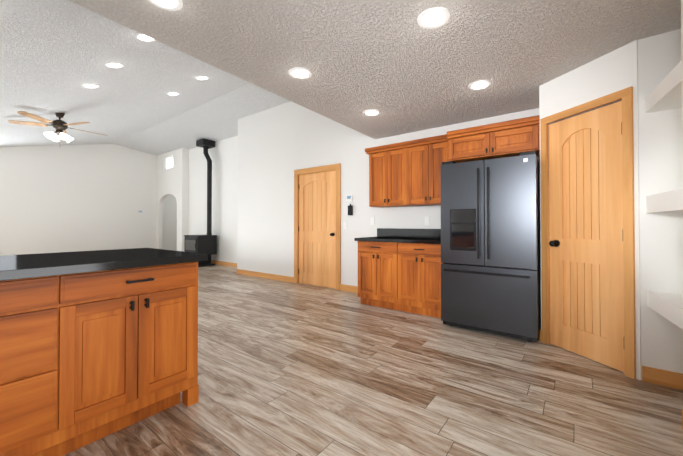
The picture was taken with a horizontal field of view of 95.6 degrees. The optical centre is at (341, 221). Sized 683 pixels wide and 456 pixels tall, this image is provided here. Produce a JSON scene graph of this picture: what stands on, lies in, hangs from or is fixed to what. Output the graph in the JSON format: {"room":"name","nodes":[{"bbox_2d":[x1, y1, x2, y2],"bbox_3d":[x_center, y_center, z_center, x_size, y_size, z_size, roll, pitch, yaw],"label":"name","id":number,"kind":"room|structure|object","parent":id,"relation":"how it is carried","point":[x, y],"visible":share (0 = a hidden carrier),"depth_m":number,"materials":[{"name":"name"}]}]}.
{"room":"kitchen","nodes":[
{"label":"kitchen","id":0,"kind":"room"},
{"bbox_2d":[0,144,155,255],"bbox_3d":[-7.837,-0.605,8.562,0.120,3.620,9.810,0,-1,37],"label":"wall","id":1,"kind":"structure","parent":0,"point":[67,198],"depth_m":8.82,"materials":[{"name":"white paint"}]},
{"bbox_2d":[156,148,183,251],"bbox_3d":[-5.630,-0.588,10.083,1.560,3.620,0.120,0,-1,37],"label":"wall","id":2,"kind":"structure","parent":0,"point":[169,182],"depth_m":10.29,"materials":[{"name":"white paint"}]},
{"bbox_2d":[165,156,172,169],"bbox_3d":[-5.548,-1.879,10.023,0.620,0.400,0.040,0,-1,37],"label":"window","id":3,"kind":"structure","parent":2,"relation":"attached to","point":[168,162],"depth_m":10.05,"materials":[{"name":"white glass"}]},
{"bbox_2d":[184,136,235,262],"bbox_3d":[-3.330,-0.605,8.590,3.670,3.620,0.120,0,-1,37],"label":"wall","id":4,"kind":"structure","parent":0,"point":[223,156],"depth_m":8.64,"materials":[{"name":"white paint"}]},
{"bbox_2d":[0,0,680,155],"bbox_3d":[-2.782,-2.009,4.652,12.920,1.460,9.960,0,-1,37],"label":"ceiling","id":5,"kind":"structure","parent":0,"point":[398,66],"depth_m":2.78,"materials":[{"name":"white paint"}]},
{"bbox_2d":[8,111,106,144],"bbox_3d":[-5.085,-1.648,5.661,1.376,0.630,1.331,0,-1,37],"label":"ceiling fan","id":6,"kind":"object","parent":5,"relation":"hanging from","point":[60,126],"visible":1,"depth_m":5.51,"materials":[{"name":"beige wood"}]},
{"bbox_2d":[82,84,99,87],"bbox_3d":[-3.639,-1.964,4.497,0.210,0.056,0.204,0,-1,37],"label":"recessed light","id":7,"kind":"object","parent":5,"relation":"in","point":[90,85],"visible":0.98,"depth_m":4.48,"materials":[{"name":"white"}]},
{"bbox_2d":[105,62,124,67],"bbox_3d":[-2.866,-1.971,3.911,0.210,0.056,0.204,0,-1,37],"label":"recessed light","id":8,"kind":"object","parent":5,"relation":"in","point":[114,65],"visible":1,"depth_m":3.89,"materials":[{"name":"white"}]},
{"bbox_2d":[135,33,154,41],"bbox_3d":[-2.101,-1.977,3.331,0.210,0.056,0.204,0,-1,37],"label":"recessed light","id":9,"kind":"object","parent":5,"relation":"in","point":[141,37],"visible":0.6,"depth_m":3.33,"materials":[{"name":"white"}]},
{"bbox_2d":[148,0,183,10],"bbox_3d":[-1.044,-1.308,1.821,0.210,0.010,0.210,0,-1,37],"label":"recessed light","id":10,"kind":"object","parent":5,"relation":"in","point":[172,5],"visible":1,"depth_m":1.86,"materials":[{"name":"white"}]},
{"bbox_2d":[167,92,179,94],"bbox_3d":[-2.944,-2.230,5.417,0.210,0.056,0.204,0,-1,37],"label":"recessed light","id":11,"kind":"object","parent":5,"relation":"in","point":[173,93],"visible":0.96,"depth_m":5.40,"materials":[{"name":"white"}]},
{"bbox_2d":[195,76,208,79],"bbox_3d":[-2.171,-2.236,4.831,0.210,0.056,0.204,0,-1,37],"label":"recessed light","id":12,"kind":"object","parent":5,"relation":"in","point":[202,77],"visible":0.98,"depth_m":4.82,"materials":[{"name":"white"}]},
{"bbox_2d":[288,67,311,78],"bbox_3d":[-0.362,-1.298,2.721,0.210,0.010,0.210,0,-1,37],"label":"recessed light","id":13,"kind":"object","parent":5,"relation":"in","point":[300,73],"visible":1,"depth_m":2.71,"materials":[{"name":"white"}]},
{"bbox_2d":[363,109,380,115],"bbox_3d":[0.363,-1.287,3.677,0.210,0.010,0.210,0,-1,37],"label":"recessed light","id":14,"kind":"object","parent":5,"relation":"in","point":[372,112],"visible":1,"depth_m":3.65,"materials":[{"name":"white"}]},
{"bbox_2d":[417,7,450,28],"bbox_3d":[0.595,-1.306,1.996,0.210,0.010,0.210,0,-1,37],"label":"recessed light","id":15,"kind":"object","parent":5,"relation":"in","point":[433,17],"visible":1,"depth_m":1.98,"materials":[{"name":"white"}]},
{"bbox_2d":[468,80,491,89],"bbox_3d":[1.319,-1.295,2.953,0.210,0.010,0.210,0,-1,37],"label":"recessed light","id":16,"kind":"object","parent":5,"relation":"in","point":[479,84],"visible":1,"depth_m":2.94,"materials":[{"name":"white"}]},
{"bbox_2d":[63,264,682,455],"bbox_3d":[-2.768,1.191,4.618,13.300,0.060,10.100,0,-1,37],"label":"floor","id":17,"kind":"structure","parent":0,"point":[290,369],"depth_m":2.04,"materials":[{"name":"brown wood"}]},
{"bbox_2d":[0,260,207,455],"bbox_3d":[-2.013,0.681,1.099,0.873,0.880,2.694,0,-1,37],"label":"kitchen island","id":18,"kind":"object","parent":17,"relation":"on","point":[95,345],"depth_m":1.51,"materials":[{"name":"brown wood"}]},
{"bbox_2d":[0,248,207,275],"bbox_3d":[-2.036,0.219,1.125,0.910,0.040,2.760,0,-1,37],"label":"island countertop","id":19,"kind":"structure","parent":18,"relation":"on","point":[24,264],"depth_m":1.65,"materials":[{"name":"black stone"}]},
{"bbox_2d":[184,235,216,266],"bbox_3d":[-3.846,0.793,8.406,0.740,0.820,0.574,0,-1,37],"label":"stove","id":20,"kind":"object","parent":17,"relation":"on","point":[204,244],"visible":0.71,"depth_m":8.21,"materials":[{"name":"black metal"}]},
{"bbox_2d":[196,138,214,234],"bbox_3d":[-3.731,-0.921,8.546,0.448,2.608,0.360,0,-1,37],"label":"vent","id":21,"kind":"object","parent":20,"relation":"on","point":[205,144],"visible":1,"depth_m":8.41,"materials":[{"name":"black metal"}]},
{"bbox_2d":[354,240,401,310],"bbox_3d":[0.668,0.717,4.324,0.676,0.880,0.619,0,-1,37],"label":"base cabinet","id":22,"kind":"object","parent":17,"relation":"on","point":[399,269],"depth_m":4.07,"materials":[{"name":"brown wood"}]},
{"bbox_2d":[354,236,440,243],"bbox_3d":[0.875,0.254,4.165,1.265,0.040,0.631,0,-1,37],"label":"countertop","id":23,"kind":"structure","parent":22,"relation":"on","point":[381,239],"depth_m":4.01,"materials":[{"name":"black stone"}]},
{"bbox_2d":[402,244,442,317],"bbox_3d":[1.113,0.714,3.986,0.677,0.880,0.619,0,-1,37],"label":"base cabinet","id":24,"kind":"object","parent":17,"relation":"on","point":[421,263],"depth_m":3.72,"materials":[{"name":"brown wood"}]},
{"bbox_2d":[441,151,540,341],"bbox_3d":[1.661,0.254,3.394,0.880,1.785,0.895,0,-1,37],"label":"fridge","id":25,"kind":"object","parent":17,"relation":"on","point":[490,252],"visible":0.98,"depth_m":3.03,"materials":[{"name":"black metal"}]},
{"bbox_2d":[236,101,535,285],"bbox_3d":[0.532,-0.646,4.910,7.170,3.620,0.120,0,-1,37],"label":"wall","id":26,"kind":"structure","parent":0,"point":[272,143],"depth_m":5.95,"materials":[{"name":"white paint"}]},
{"bbox_2d":[298,171,335,288],"bbox_3d":[-0.460,0.148,5.562,0.908,2.030,0.108,0,-1,37],"label":"door","id":27,"kind":"structure","parent":26,"relation":"in","point":[317,229],"depth_m":5.57,"materials":[{"name":"brown wood"}]},
{"bbox_2d":[346,195,351,200],"bbox_3d":[0.129,-0.384,5.121,0.110,0.100,0.022,0,-1,37],"label":"thermostat","id":28,"kind":"object","parent":26,"relation":"attached to","point":[348,197],"visible":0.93,"depth_m":5.11,"materials":[{"name":"white plastic"}]},
{"bbox_2d":[348,204,352,214],"bbox_3d":[0.145,-0.189,5.099,0.080,0.190,0.033,0,-1,37],"label":"intercom","id":29,"kind":"object","parent":26,"relation":"attached to","point":[350,209],"visible":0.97,"depth_m":5.08,"materials":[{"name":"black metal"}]},
{"bbox_2d":[370,217,373,224],"bbox_3d":[0.484,0.003,4.857,0.070,0.120,0.006,0,-1,37],"label":"electrical outlet plate","id":30,"kind":"object","parent":26,"relation":"attached to","point":[371,218],"depth_m":4.86,"materials":[{"name":"white plastic"}]},
{"bbox_2d":[365,142,412,207],"bbox_3d":[0.761,-0.611,4.439,0.665,0.799,0.346,0,-1,37],"label":"upper cabinet","id":31,"kind":"object","parent":26,"relation":"attached to","point":[405,174],"depth_m":4.28,"materials":[{"name":"brown wood"}]},
{"bbox_2d":[378,228,440,239],"bbox_3d":[1.058,0.172,4.408,1.265,0.128,0.023,0,-1,37],"label":"backsplash","id":32,"kind":"structure","parent":26,"relation":"attached to","point":[436,233],"depth_m":4.45,"materials":[{"name":"black stone"}]},
{"bbox_2d":[425,217,429,224],"bbox_3d":[1.194,-0.003,4.320,0.070,0.120,0.006,0,-1,37],"label":"electrical outlet plate","id":33,"kind":"object","parent":26,"relation":"attached to","point":[427,220],"depth_m":4.31,"materials":[{"name":"white plastic"}]},
{"bbox_2d":[413,138,447,205],"bbox_3d":[1.200,-0.615,4.106,0.664,0.799,0.346,0,-1,37],"label":"upper cabinet","id":34,"kind":"object","parent":26,"relation":"attached to","point":[428,157],"depth_m":3.96,"materials":[{"name":"brown wood"}]},
{"bbox_2d":[211,163,682,389],"bbox_3d":[-3.628,0.081,3.952,12.148,2.145,7.620,0,-1,37],"label":"baseboard","id":35,"kind":"structure","parent":26,"relation":"attached to","point":[666,378],"depth_m":5.26,"materials":[{"name":"brown wood"}]},
{"bbox_2d":[447,115,539,162],"bbox_3d":[1.751,-0.862,3.525,0.900,0.330,0.611,0,-1,37],"label":"upper cabinet","id":36,"kind":"object","parent":26,"relation":"attached to","point":[512,138],"visible":0.94,"depth_m":3.28,"materials":[{"name":"brown wood"}]},
{"bbox_2d":[539,40,641,379],"bbox_3d":[2.062,-0.212,2.604,0.100,2.700,0.780,0,-1,-17],"label":"wall","id":37,"kind":"structure","parent":0,"point":[616,70],"depth_m":2.41,"materials":[{"name":"white paint"}]},
{"bbox_2d":[549,101,624,372],"bbox_3d":[2.002,0.115,2.581,0.108,2.030,0.606,0,-1,-17],"label":"pantry door","id":38,"kind":"structure","parent":37,"relation":"in","point":[586,239],"depth_m":2.56,"materials":[{"name":"brown wood"}]},
{"bbox_2d":[540,86,635,378],"bbox_3d":[2.048,0.083,2.610,0.120,2.110,0.755,0,-1,-17],"label":"door frame","id":39,"kind":"structure","parent":37,"relation":"attached to","point":[625,95],"depth_m":2.28,"materials":[{"name":"brown wood"}]},
{"bbox_2d":[638,29,682,373],"bbox_3d":[2.441,-0.218,2.065,0.695,2.700,0.120,0,-1,37],"label":"wall","id":40,"kind":"structure","parent":0,"point":[660,132],"depth_m":2.16,"materials":[{"name":"white paint"}]},
{"bbox_2d":[645,61,682,328],"bbox_3d":[2.194,-0.141,1.855,0.398,1.480,0.624,0,-1,30],"label":"shelves","id":41,"kind":"object","parent":40,"relation":"attached to","point":[665,93],"visible":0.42,"depth_m":1.93,"materials":[{"name":"white paint"}]},
{"bbox_2d":[681,0,682,127],"bbox_3d":[0.832,-0.248,-0.600,0.520,2.700,6.220,0,-1,30],"label":"wall","id":42,"kind":"structure","parent":0,"point":[682,53],"depth_m":1.69,"materials":[{"name":"white paint"}]}
]}

